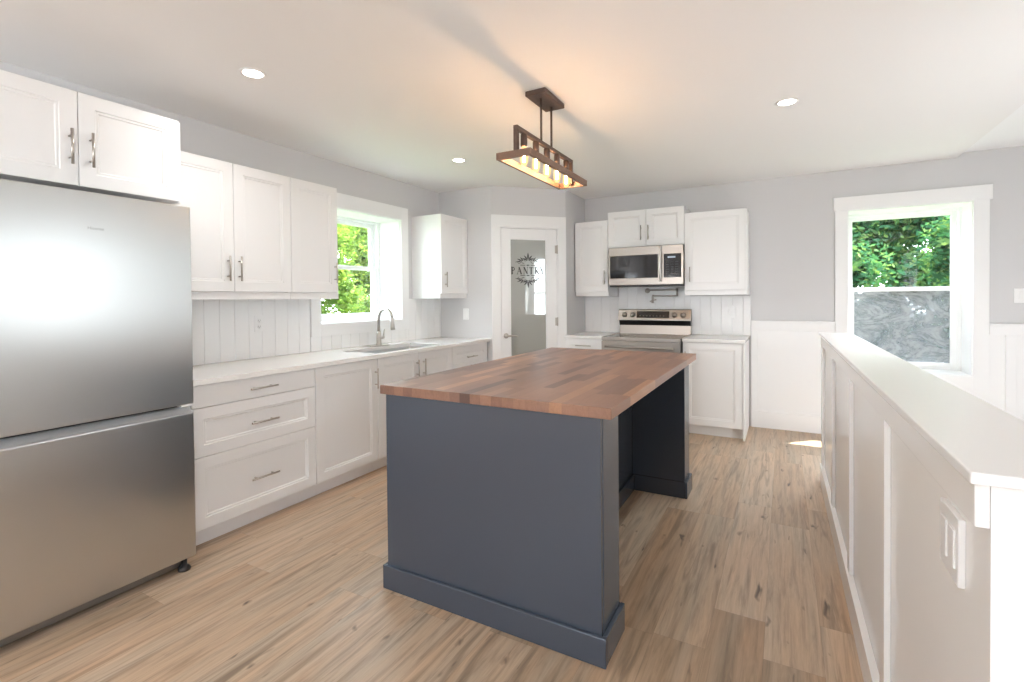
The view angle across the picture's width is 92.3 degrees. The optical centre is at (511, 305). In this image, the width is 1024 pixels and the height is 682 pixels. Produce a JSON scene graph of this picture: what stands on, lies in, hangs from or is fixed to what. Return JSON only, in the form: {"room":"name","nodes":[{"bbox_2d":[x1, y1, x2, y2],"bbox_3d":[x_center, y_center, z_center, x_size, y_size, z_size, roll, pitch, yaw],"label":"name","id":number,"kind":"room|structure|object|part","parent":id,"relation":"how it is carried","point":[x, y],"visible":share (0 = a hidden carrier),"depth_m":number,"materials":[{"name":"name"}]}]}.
{"room":"kitchen","nodes":[
{"label":"kitchen","id":0,"kind":"room"},
{"bbox_2d":[0,61,440,365],"bbox_3d":[-2.535,0.057,2.590,0.372,2.472,8.930,0,1,29],"label":"wall","id":1,"kind":"structure","parent":0,"point":[197,137],"depth_m":3.63,"materials":[{"name":"grey paint"}]},
{"bbox_2d":[0,69,180,203],"bbox_3d":[-2.132,-0.723,2.282,0.656,0.409,0.830,0,1,29],"label":"upper cabinet","id":2,"kind":"object","parent":1,"relation":"attached to","point":[51,135],"visible":0.96,"depth_m":2.15,"materials":[{"name":"white wood"}]},
{"bbox_3d":[-1.988,-0.721,1.960,0.020,0.407,0.404,0,1,29],"label":"door","id":3,"kind":"part","parent":2,"relation":"part of","materials":[{"name":"white wood"}]},
{"bbox_3d":[-1.880,-0.680,2.098,0.036,0.150,0.010,0,1,29],"label":"handle","id":4,"kind":"part","parent":2,"relation":"part of","materials":[{"name":"silver metal"}]},
{"bbox_3d":[-1.844,-0.682,2.162,0.036,0.150,0.010,0,1,29],"label":"handle","id":5,"kind":"part","parent":2,"relation":"part of","materials":[{"name":"silver metal"}]},
{"bbox_3d":[-1.790,-0.728,2.316,0.020,0.407,0.405,0,1,29],"label":"door","id":6,"kind":"part","parent":2,"relation":"part of","materials":[{"name":"white wood"}]},
{"bbox_2d":[174,151,291,299],"bbox_3d":[-1.838,-0.452,3.074,0.404,0.827,0.794,0,1,29],"label":"upper cabinet","id":7,"kind":"object","parent":1,"relation":"attached to","point":[240,219],"visible":0.7,"depth_m":3.01,"materials":[{"name":"white wood"}]},
{"bbox_3d":[-1.797,-0.473,2.824,0.020,0.779,0.394,0,1,29],"label":"door","id":8,"kind":"part","parent":7,"relation":"part of","materials":[{"name":"white wood"}]},
{"bbox_3d":[-1.695,-0.225,2.951,0.036,0.150,0.010,0,1,29],"label":"handle","id":9,"kind":"part","parent":7,"relation":"part of","materials":[{"name":"silver metal"}]},
{"bbox_3d":[-1.857,-0.062,3.091,0.351,0.046,0.794,0,1,29],"label":"light rail","id":10,"kind":"part","parent":7,"relation":"part of","materials":[{"name":"white wood"}]},
{"bbox_3d":[-1.661,-0.226,3.012,0.036,0.150,0.010,0,1,29],"label":"handle","id":11,"kind":"part","parent":7,"relation":"part of","materials":[{"name":"silver metal"}]},
{"bbox_3d":[-1.605,-0.480,3.171,0.020,0.779,0.394,0,1,29],"label":"door","id":12,"kind":"part","parent":7,"relation":"part of","materials":[{"name":"white wood"}]},
{"bbox_2d":[254,315,263,331],"bbox_3d":[-1.806,0.126,3.514,0.008,0.118,0.072,0,1,29],"label":"wall outlet","id":13,"kind":"object","parent":1,"relation":"attached to","point":[258,319],"visible":1,"depth_m":3.51,"materials":[{"name":"white plastic"}]},
{"bbox_2d":[257,318,261,328],"bbox_3d":[-1.804,0.126,3.512,0.003,0.075,0.033,0,1,29],"label":"receptacle","id":14,"kind":"object","parent":13,"relation":"attached to","point":[259,320],"depth_m":3.51,"materials":[{"name":"white plastic"}]},
{"bbox_2d":[261,177,338,299],"bbox_3d":[-1.545,-0.462,3.603,0.404,0.827,0.413,0,1,29],"label":"upper cabinet","id":15,"kind":"object","parent":1,"relation":"attached to","point":[313,206],"visible":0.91,"depth_m":3.51,"materials":[{"name":"white wood"}]},
{"bbox_3d":[-1.564,-0.072,3.620,0.351,0.046,0.413,0,1,29],"label":"light rail","id":16,"kind":"part","parent":15,"relation":"part of","materials":[{"name":"white wood"}]},
{"bbox_3d":[-1.412,-0.486,3.520,0.020,0.779,0.394,0,1,29],"label":"door","id":17,"kind":"part","parent":15,"relation":"part of","materials":[{"name":"white wood"}]},
{"bbox_2d":[310,193,408,336],"bbox_3d":[-1.474,-0.358,4.488,0.374,1.195,1.161,0,1,29],"label":"window","id":18,"kind":"structure","parent":1,"relation":"in","point":[373,267],"depth_m":4.83,"materials":[{"name":"white paint"}]},
{"bbox_3d":[-1.578,-0.131,4.546,0.044,0.495,0.892,0,1,29],"label":"sash","id":19,"kind":"part","parent":18,"relation":"part of","materials":[{"name":"white paint"}]},
{"bbox_3d":[-1.619,-0.574,4.560,0.032,0.462,0.892,0,1,29],"label":"sash","id":20,"kind":"part","parent":18,"relation":"part of","materials":[{"name":"glass"}]},
{"bbox_2d":[411,214,467,298],"bbox_3d":[-0.726,-0.490,5.081,0.404,0.827,0.458,0,1,29],"label":"upper cabinet","id":21,"kind":"object","parent":1,"relation":"attached to","point":[439,241],"visible":1,"depth_m":4.92,"materials":[{"name":"white wood"}]},
{"bbox_3d":[-0.745,-0.100,5.099,0.351,0.046,0.458,0,1,29],"label":"light rail","id":22,"kind":"part","parent":21,"relation":"part of","materials":[{"name":"white wood"}]},
{"bbox_3d":[-0.590,-0.514,5.005,0.020,0.779,0.456,0,1,29],"label":"door","id":23,"kind":"part","parent":21,"relation":"part of","materials":[{"name":"white wood"}]},
{"bbox_2d":[0,426,863,681],"bbox_3d":[0.079,1.389,1.168,6.320,0.200,9.650,0,1,29],"label":"floor","id":24,"kind":"structure","parent":0,"point":[737,579],"depth_m":2.08,"materials":[{"name":"brown wood"}]},
{"bbox_2d":[0,178,195,646],"bbox_3d":[-2.066,0.408,2.255,0.736,1.770,0.766,0,1,29],"label":"refrigerator","id":25,"kind":"object","parent":24,"relation":"on","point":[97,460],"visible":1,"depth_m":2.05,"materials":[{"name":"grey metal"}]},
{"bbox_3d":[-1.777,0.004,2.087,0.061,0.962,0.766,0,1,29],"label":"door","id":26,"kind":"part","parent":25,"relation":"part of","materials":[{"name":"silver metal"}]},
{"bbox_3d":[-1.769,0.880,2.099,0.061,0.706,0.766,0,1,29],"label":"freezer drawer","id":27,"kind":"part","parent":25,"relation":"part of","materials":[{"name":"silver metal"}]},
{"bbox_2d":[189,368,315,545],"bbox_3d":[-1.722,0.844,3.019,0.656,0.870,0.769,0,1,29],"label":"base cabinet","id":28,"kind":"object","parent":24,"relation":"on","point":[255,437],"visible":0.72,"depth_m":2.83,"materials":[{"name":"white wood"}]},
{"bbox_3d":[-1.479,0.471,2.877,0.020,0.117,0.766,0,1,29],"label":"drawer","id":29,"kind":"part","parent":28,"relation":"part of","materials":[{"name":"white wood"}]},
{"bbox_3d":[-1.477,0.662,2.879,0.020,0.258,0.766,0,1,29],"label":"drawer","id":30,"kind":"part","parent":28,"relation":"part of","materials":[{"name":"white wood"}]},
{"bbox_3d":[-1.474,0.984,2.884,0.020,0.381,0.766,0,1,29],"label":"drawer","id":31,"kind":"part","parent":28,"relation":"part of","materials":[{"name":"white wood"}]},
{"bbox_3d":[-1.449,0.473,2.873,0.036,0.010,0.170,0,1,29],"label":"handle","id":32,"kind":"part","parent":28,"relation":"part of","materials":[{"name":"silver metal"}]},
{"bbox_3d":[-1.444,0.992,2.881,0.036,0.010,0.170,0,1,29],"label":"handle","id":33,"kind":"part","parent":28,"relation":"part of","materials":[{"name":"silver metal"}]},
{"bbox_3d":[-1.446,0.669,2.878,0.036,0.010,0.170,0,1,29],"label":"handle","id":34,"kind":"part","parent":28,"relation":"part of","materials":[{"name":"silver metal"}]},
{"bbox_2d":[193,337,490,385],"bbox_3d":[-1.210,0.376,3.957,0.644,0.028,2.924,0,1,29],"label":"countertop","id":35,"kind":"structure","parent":28,"relation":"on","point":[204,374],"depth_m":3.40,"materials":[{"name":"white stone"}]},
{"bbox_2d":[369,307,394,346],"bbox_3d":[-1.113,0.184,4.323,0.250,0.342,0.200,0,1,39],"label":"faucet","id":36,"kind":"object","parent":35,"relation":"on","point":[379,337],"visible":1,"depth_m":4.37,"materials":[{"name":"silver metal"}]},
{"bbox_2d":[360,346,422,352],"bbox_3d":[-1.001,0.487,4.201,0.415,0.203,0.860,0,1,29],"label":"sink","id":37,"kind":"object","parent":35,"relation":"in","point":[405,347],"visible":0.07,"depth_m":4.44,"materials":[{"name":"silver metal"}]},
{"bbox_2d":[309,359,378,497],"bbox_3d":[-1.400,0.833,3.602,0.656,0.870,0.562,0,1,29],"label":"base cabinet","id":38,"kind":"object","parent":24,"relation":"on","point":[346,394],"visible":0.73,"depth_m":3.44,"materials":[{"name":"white wood"}]},
{"bbox_3d":[-1.008,0.541,3.670,0.036,0.150,0.010,0,1,29],"label":"handle","id":39,"kind":"part","parent":38,"relation":"part of","materials":[{"name":"silver metal"}]},
{"bbox_2d":[371,347,451,470],"bbox_3d":[-1.034,0.820,4.263,0.656,0.870,0.948,0,1,29],"label":"base cabinet","id":40,"kind":"object","parent":24,"relation":"on","point":[405,366],"visible":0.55,"depth_m":3.92,"materials":[{"name":"white wood"}]},
{"bbox_3d":[-0.902,0.774,3.918,0.020,0.762,0.471,0,1,29],"label":"door","id":41,"kind":"part","parent":40,"relation":"part of","materials":[{"name":"white wood"}]},
{"bbox_3d":[-0.672,0.766,4.333,0.020,0.762,0.471,0,1,29],"label":"door","id":42,"kind":"part","parent":40,"relation":"part of","materials":[{"name":"white wood"}]},
{"bbox_2d":[452,342,486,368],"bbox_3d":[-0.655,0.807,4.946,0.656,0.870,0.612,0,1,29],"label":"base cabinet","id":43,"kind":"object","parent":24,"relation":"on","point":[471,354],"visible":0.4,"depth_m":4.77,"materials":[{"name":"white wood"}]},
{"bbox_3d":[-0.482,0.844,4.676,0.020,0.594,0.303,0,1,29],"label":"door","id":44,"kind":"part","parent":43,"relation":"part of","materials":[{"name":"white wood"}]},
{"bbox_3d":[-0.334,0.839,4.944,0.020,0.594,0.303,0,1,29],"label":"door","id":45,"kind":"part","parent":43,"relation":"part of","materials":[{"name":"white wood"}]},
{"bbox_2d":[383,365,691,669],"bbox_3d":[0.319,0.822,2.787,1.045,0.883,1.862,0,1,29],"label":"kitchen island","id":46,"kind":"object","parent":24,"relation":"on","point":[506,520],"visible":0.86,"depth_m":1.96,"materials":[{"name":"grey wood"}]},
{"bbox_3d":[-0.121,0.837,1.996,1.009,0.883,0.020,0,1,29],"label":"panel","id":47,"kind":"part","parent":46,"relation":"part of","materials":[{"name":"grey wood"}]},
{"bbox_2d":[380,347,695,419],"bbox_3d":[0.326,0.359,2.772,1.071,0.040,1.870,0,1,29],"label":"island countertop","id":48,"kind":"structure","parent":46,"relation":"on","point":[591,383],"depth_m":2.27,"materials":[{"name":"brown wood"}]},
{"bbox_2d":[566,338,601,349],"bbox_3d":[0.901,0.779,5.431,0.418,0.885,0.656,0,1,29],"label":"base cabinet","id":49,"kind":"object","parent":24,"relation":"on","point":[580,343],"visible":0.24,"depth_m":5.17,"materials":[{"name":"white wood"}]},
{"bbox_2d":[564,331,619,338],"bbox_3d":[0.898,0.321,5.430,0.420,0.028,0.644,0,1,29],"label":"countertop","id":50,"kind":"structure","parent":49,"relation":"on","point":[589,335],"depth_m":5.25,"materials":[{"name":"white stone"}]},
{"bbox_2d":[601,309,691,352],"bbox_3d":[1.396,0.632,5.088,0.773,1.180,0.739,0,1,29],"label":"range","id":51,"kind":"object","parent":24,"relation":"on","point":[658,328],"visible":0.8,"depth_m":5.21,"materials":[{"name":"silver metal"}]},
{"bbox_3d":[1.230,0.406,4.788,0.663,0.023,0.060,0,1,29],"label":"oven handle","id":52,"kind":"part","parent":51,"relation":"part of","materials":[{"name":"silver metal"}]},
{"bbox_3d":[1.255,0.637,4.834,0.765,0.571,0.041,0,1,29],"label":"oven door","id":53,"kind":"part","parent":51,"relation":"part of","materials":[{"name":"silver metal"}]},
{"bbox_2d":[601,333,689,342],"bbox_3d":[1.397,0.325,5.090,0.773,0.035,0.608,0,1,29],"label":"cooktop","id":54,"kind":"object","parent":51,"relation":"in","point":[617,337],"depth_m":4.93,"materials":[{"name":"silver metal"}]},
{"bbox_3d":[1.550,0.097,5.367,0.773,0.120,0.084,0,1,29],"label":"control panel","id":55,"kind":"part","parent":51,"relation":"part of","materials":[{"name":"silver metal"}]},
{"bbox_2d":[683,340,748,440],"bbox_3d":[2.005,0.777,4.819,0.537,0.885,0.656,0,1,29],"label":"base cabinet","id":56,"kind":"object","parent":24,"relation":"on","point":[719,373],"visible":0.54,"depth_m":4.56,"materials":[{"name":"white wood"}]},
{"bbox_2d":[682,334,749,343],"bbox_3d":[2.005,0.320,4.817,0.546,0.028,0.644,0,1,29],"label":"countertop","id":57,"kind":"structure","parent":56,"relation":"on","point":[742,339],"depth_m":4.65,"materials":[{"name":"white stone"}]},
{"bbox_3d":[2.241,0.777,4.709,0.017,0.885,0.620,0,1,29],"label":"panel","id":58,"kind":"part","parent":56,"relation":"part of","materials":[{"name":"white wood"}]},
{"bbox_2d":[439,186,491,360],"bbox_3d":[-0.474,0.001,5.272,0.660,2.472,0.100,0,1,29],"label":"wall","id":59,"kind":"structure","parent":0,"point":[473,205],"depth_m":5.17,"materials":[{"name":"grey paint"}]},
{"bbox_2d":[463,309,468,319],"bbox_3d":[-0.489,0.088,5.219,0.072,0.118,0.008,0,1,29],"label":"light switch","id":60,"kind":"object","parent":59,"relation":"attached to","point":[465,311],"visible":1,"depth_m":5.22,"materials":[{"name":"white plastic"}]},
{"bbox_2d":[0,0,1023,198],"bbox_3d":[0.055,-1.332,1.130,6.320,0.300,9.650,0,1,29],"label":"ceiling","id":61,"kind":"structure","parent":0,"point":[656,95],"depth_m":2.59,"materials":[{"name":"white paint"}]},
{"bbox_2d":[239,67,266,78],"bbox_3d":[-1.323,-1.186,2.511,0.124,0.006,0.124,0,1,29],"label":"recessed light","id":62,"kind":"object","parent":61,"relation":"in","point":[254,73],"visible":1,"depth_m":2.51,"materials":[{"name":"white paint"}]},
{"bbox_2d":[451,158,465,161],"bbox_3d":[-0.445,-1.216,4.110,0.124,0.006,0.124,0,1,29],"label":"recessed light","id":63,"kind":"object","parent":61,"relation":"in","point":[453,159],"visible":1,"depth_m":4.10,"materials":[{"name":"white paint"}]},
{"bbox_2d":[496,87,586,189],"bbox_3d":[0.199,-0.977,2.869,0.200,0.460,0.810,0,1,29],"label":"pendant light","id":64,"kind":"object","parent":61,"relation":"hanging from","point":[543,98],"visible":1,"depth_m":2.80,"materials":[{"name":"brown wood"}]},
{"bbox_2d":[520,133,526,161],"bbox_3d":[0.064,-0.828,2.620,0.045,0.170,0.044,0,1,29],"label":"socket","id":65,"kind":"object","parent":64,"relation":"attached to","point":[523,136],"depth_m":2.60,"materials":[{"name":"brown metal"}]},
{"bbox_2d":[533,141,538,167],"bbox_3d":[0.134,-0.830,2.747,0.045,0.170,0.044,0,1,29],"label":"socket","id":66,"kind":"object","parent":64,"relation":"attached to","point":[535,143],"depth_m":2.73,"materials":[{"name":"brown metal"}]},
{"bbox_3d":[0.166,-1.058,2.805,0.012,0.242,0.013,0,1,29],"label":"rod","id":67,"kind":"part","parent":64,"relation":"part of","materials":[{"name":"brown metal"}]},
{"bbox_3d":[0.201,-0.785,2.872,0.200,0.036,0.810,0,1,29],"label":"tray frame","id":68,"kind":"part","parent":64,"relation":"part of","materials":[{"name":"brown wood"}]},
{"bbox_3d":[0.202,-0.861,2.869,0.024,0.157,0.764,0,1,29],"label":"bar frame","id":69,"kind":"part","parent":64,"relation":"part of","materials":[{"name":"brown wood"}]},
{"bbox_2d":[544,148,549,173],"bbox_3d":[0.204,-0.833,2.873,0.045,0.170,0.044,0,1,29],"label":"bulb","id":70,"kind":"object","parent":64,"relation":"attached to","point":[546,150],"depth_m":2.86,"materials":[{"name":"white glass"}]},
{"bbox_3d":[0.234,-1.060,2.928,0.012,0.242,0.013,0,1,29],"label":"rod","id":71,"kind":"part","parent":64,"relation":"part of","materials":[{"name":"brown metal"}]},
{"bbox_2d":[554,154,559,178],"bbox_3d":[0.274,-0.835,3.000,0.045,0.170,0.044,0,1,29],"label":"bulb","id":72,"kind":"object","parent":64,"relation":"attached to","point":[556,156],"depth_m":2.99,"materials":[{"name":"glass"}]},
{"bbox_2d":[563,160,568,183],"bbox_3d":[0.345,-0.837,3.127,0.045,0.170,0.044,0,1,29],"label":"bulb","id":73,"kind":"object","parent":64,"relation":"attached to","point":[566,162],"depth_m":3.11,"materials":[{"name":"glass"}]},
{"bbox_2d":[775,98,798,105],"bbox_3d":[1.647,-1.219,2.945,0.124,0.006,0.124,0,1,29],"label":"recessed light","id":74,"kind":"object","parent":61,"relation":"in","point":[788,101],"visible":1,"depth_m":2.94,"materials":[{"name":"white paint"}]},
{"bbox_2d":[491,186,564,289],"bbox_3d":[0.173,-0.004,5.230,0.824,2.472,0.100,-1,1,-16],"label":"wall","id":75,"kind":"structure","parent":0,"point":[522,201],"depth_m":5.16,"materials":[{"name":"grey paint"}]},
{"bbox_2d":[491,214,566,359],"bbox_3d":[0.177,0.144,5.223,0.820,2.175,0.120,-1,1,-16],"label":"door frame","id":76,"kind":"structure","parent":75,"relation":"attached to","point":[498,222],"depth_m":5.13,"materials":[{"name":"white paint"}]},
{"bbox_2d":[501,228,557,357],"bbox_3d":[0.196,0.208,5.170,0.624,2.033,0.101,-1,1,-16],"label":"door","id":77,"kind":"structure","parent":75,"relation":"in","point":[529,319],"depth_m":5.18,"materials":[{"name":"white paint"}]},
{"bbox_3d":[-0.008,0.310,5.092,0.146,0.054,0.062,-1,1,-16],"label":"lever handle","id":78,"kind":"part","parent":77,"relation":"part of","materials":[{"name":"silver metal"}]},
{"bbox_3d":[0.173,0.150,5.194,0.396,1.695,0.006,-1,1,-16],"label":"glass panel","id":79,"kind":"part","parent":77,"relation":"part of","materials":[{"name":"white glass"}]},
{"bbox_2d":[565,190,584,334],"bbox_3d":[0.681,-0.014,5.577,0.100,2.472,0.587,0,1,29],"label":"wall","id":80,"kind":"structure","parent":0,"point":[574,204],"depth_m":5.46,"materials":[{"name":"grey paint"}]},
{"bbox_2d":[585,146,1023,425],"bbox_3d":[2.314,0.582,5.207,5.600,3.762,0.392,0,1,29],"label":"wall","id":81,"kind":"structure","parent":0,"point":[792,218],"depth_m":4.70,"materials":[{"name":"grey paint"}]},
{"bbox_2d":[575,220,617,295],"bbox_3d":[0.945,-0.517,5.536,0.378,0.818,0.386,0,1,29],"label":"upper cabinet","id":82,"kind":"object","parent":81,"relation":"attached to","point":[591,238],"visible":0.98,"depth_m":5.40,"materials":[{"name":"white wood"}]},
{"bbox_3d":[0.961,-0.131,5.564,0.378,0.046,0.333,0,1,29],"label":"light rail","id":83,"kind":"part","parent":82,"relation":"part of","materials":[{"name":"white wood"}]},
{"bbox_2d":[608,206,689,247],"bbox_3d":[1.454,-0.813,5.249,0.788,0.382,0.386,0,1,29],"label":"upper cabinet","id":84,"kind":"object","parent":81,"relation":"attached to","point":[656,226],"visible":0.89,"depth_m":5.10,"materials":[{"name":"white wood"}]},
{"bbox_3d":[1.216,-0.812,5.212,0.405,0.380,0.020,0,1,29],"label":"door","id":85,"kind":"part","parent":84,"relation":"part of","materials":[{"name":"white wood"}]},
{"bbox_2d":[608,244,684,286],"bbox_3d":[1.445,-0.411,5.213,0.766,0.414,0.443,0,1,29],"label":"microwave","id":86,"kind":"object","parent":84,"relation":"attached to","point":[661,265],"visible":0.96,"depth_m":5.06,"materials":[{"name":"silver metal"}]},
{"bbox_3d":[1.496,-0.424,4.966,0.022,0.355,0.061,0,1,29],"label":"door handle","id":87,"kind":"part","parent":86,"relation":"part of","materials":[{"name":"silver metal"}]},
{"bbox_3d":[1.616,-0.408,4.949,0.170,0.235,0.028,0,1,29],"label":"control panel","id":88,"kind":"part","parent":86,"relation":"part of","materials":[{"name":"black glass"}]},
{"bbox_3d":[1.561,-0.812,5.021,0.377,0.380,0.020,0,1,29],"label":"door","id":89,"kind":"part","parent":84,"relation":"part of","materials":[{"name":"white wood"}]},
{"bbox_2d":[645,288,677,302],"bbox_3d":[1.601,-0.113,5.300,0.369,0.163,0.152,0,1,29],"label":"pot filler","id":90,"kind":"object","parent":81,"relation":"attached to","point":[647,290],"visible":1,"depth_m":5.27,"materials":[{"name":"silver metal"}]},
{"bbox_3d":[1.608,-0.143,5.299,0.355,0.082,0.026,0,1,35],"label":"arm","id":91,"kind":"part","parent":90,"relation":"part of","materials":[{"name":"silver metal"}]},
{"bbox_3d":[1.632,-0.108,5.247,0.243,0.017,0.017,0,1,20],"label":"arm","id":92,"kind":"part","parent":90,"relation":"part of","materials":[{"name":"silver metal"}]},
{"bbox_2d":[684,208,749,294],"bbox_3d":[2.050,-0.518,4.924,0.568,0.818,0.386,0,1,29],"label":"upper cabinet","id":93,"kind":"object","parent":81,"relation":"attached to","point":[716,242],"visible":1,"depth_m":4.79,"materials":[{"name":"white wood"}]},
{"bbox_3d":[2.066,-0.132,4.952,0.568,0.046,0.333,0,1,29],"label":"light rail","id":94,"kind":"part","parent":93,"relation":"part of","materials":[{"name":"white wood"}]},
{"bbox_2d":[723,306,735,317],"bbox_3d":[2.226,0.066,5.040,0.118,0.118,0.008,0,1,29],"label":"wall plate","id":95,"kind":"object","parent":81,"relation":"attached to","point":[728,312],"visible":1,"depth_m":5.04,"materials":[{"name":"white plastic"}]},
{"bbox_2d":[751,320,988,433],"bbox_3d":[3.193,1.305,4.528,1.782,2.318,0.032,0,1,29],"label":"panelling","id":96,"kind":"object","parent":81,"relation":"attached to","point":[785,355],"visible":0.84,"depth_m":4.80,"materials":[{"name":"white paint"}]},
{"bbox_2d":[833,184,992,389],"bbox_3d":[3.579,-0.154,4.496,1.102,1.706,0.388,0,1,29],"label":"window","id":97,"kind":"structure","parent":81,"relation":"in","point":[897,311],"depth_m":4.45,"materials":[{"name":"white paint"}]},
{"bbox_3d":[3.643,0.192,4.618,0.722,0.664,0.004,0,1,29],"label":"pane","id":98,"kind":"part","parent":97,"relation":"part of","materials":[{"name":"grey glass"}]},
{"bbox_3d":[3.654,-0.502,4.640,0.815,0.720,0.032,0,1,29],"label":"sash","id":99,"kind":"part","parent":97,"relation":"part of","materials":[{"name":"white paint"}]},
{"bbox_3d":[3.640,0.194,4.612,0.815,0.740,0.044,0,1,29],"label":"sash","id":100,"kind":"part","parent":97,"relation":"part of","materials":[{"name":"grey glass"}]},
{"bbox_2d":[1014,288,1023,302],"bbox_3d":[4.138,-0.084,3.992,0.092,0.118,0.008,0,1,29],"label":"light switch","id":101,"kind":"object","parent":81,"relation":"attached to","point":[1018,292],"visible":1,"depth_m":4.00,"materials":[{"name":"white plastic"}]},
{"bbox_2d":[819,332,1023,681],"bbox_3d":[1.510,0.739,2.064,0.194,1.050,3.167,0,1,29],"label":"wall","id":102,"kind":"structure","parent":0,"point":[898,438],"depth_m":1.12,"materials":[{"name":"white paint"}]},
{"bbox_3d":[1.447,1.201,2.111,0.024,0.125,3.120,0,1,29],"label":"baseboard","id":103,"kind":"part","parent":102,"relation":"part of","materials":[{"name":"white paint"}]},
{"bbox_3d":[1.441,0.268,2.097,0.018,0.070,3.120,0,1,29],"label":"rail","id":104,"kind":"part","parent":102,"relation":"part of","materials":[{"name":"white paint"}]},
{"bbox_2d":[940,497,965,588],"bbox_3d":[0.777,0.415,0.870,0.013,0.116,0.108,0,1,29],"label":"wall plate","id":105,"kind":"object","parent":102,"relation":"attached to","point":[952,524],"visible":1,"depth_m":0.84,"materials":[{"name":"white plastic"}]},
{"label":"outside","id":106,"kind":"structure","parent":0,"visible":0},
{"bbox_3d":[18.941,2.436,10.730,30.660,0.300,25.309,0,1,29],"label":"lawn","id":107,"kind":"structure","parent":106,"visible":0},
{"bbox_2d":[852,227,903,287],"bbox_3d":[5.002,0.125,9.065,3.069,4.635,3.219,0,1,13],"label":"tree","id":108,"kind":"object","parent":107,"relation":"on","point":[864,271],"visible":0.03,"depth_m":7.96,"materials":[{"name":"green plant"}]},
{"bbox_2d":[852,215,949,357],"bbox_3d":[9.159,-0.526,12.201,4.561,5.777,4.226,-1,1,-17],"label":"tree","id":109,"kind":"object","parent":107,"relation":"on","point":[900,237],"visible":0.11,"depth_m":10.81,"materials":[{"name":"green plant"}]},
{"bbox_2d":[916,215,949,337],"bbox_3d":[8.326,-0.019,7.826,3.041,4.906,3.407,0,1,23],"label":"tree","id":110,"kind":"object","parent":107,"relation":"on","point":[940,253],"visible":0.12,"depth_m":8.41,"materials":[{"name":"green plant"}]},
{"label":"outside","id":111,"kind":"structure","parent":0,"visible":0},
{"bbox_3d":[-7.851,2.254,16.017,21.339,1.000,42.000,0,1,29],"label":"lawn","id":112,"kind":"structure","parent":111,"visible":0},
{"bbox_2d":[321,224,369,313],"bbox_3d":[-4.365,-0.242,8.993,3.119,4.156,3.307,0,1,41],"label":"tree","id":113,"kind":"object","parent":112,"relation":"on","point":[344,295],"visible":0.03,"depth_m":9.48,"materials":[{"name":"green plant"}]},
{"bbox_2d":[321,225,369,313],"bbox_3d":[-5.973,-1.033,17.093,4.328,5.532,4.022,0,1,29],"label":"tree","id":114,"kind":"object","parent":112,"relation":"on","point":[322,309],"visible":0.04,"depth_m":16.59,"materials":[{"name":"green plant"}]},
{"bbox_2d":[333,225,370,313],"bbox_3d":[-3.062,-0.371,12.709,3.200,4.296,3.562,-1,1,-26],"label":"tree","id":115,"kind":"object","parent":112,"relation":"on","point":[360,242],"visible":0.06,"depth_m":11.41,"materials":[{"name":"green plant"}]}
]}

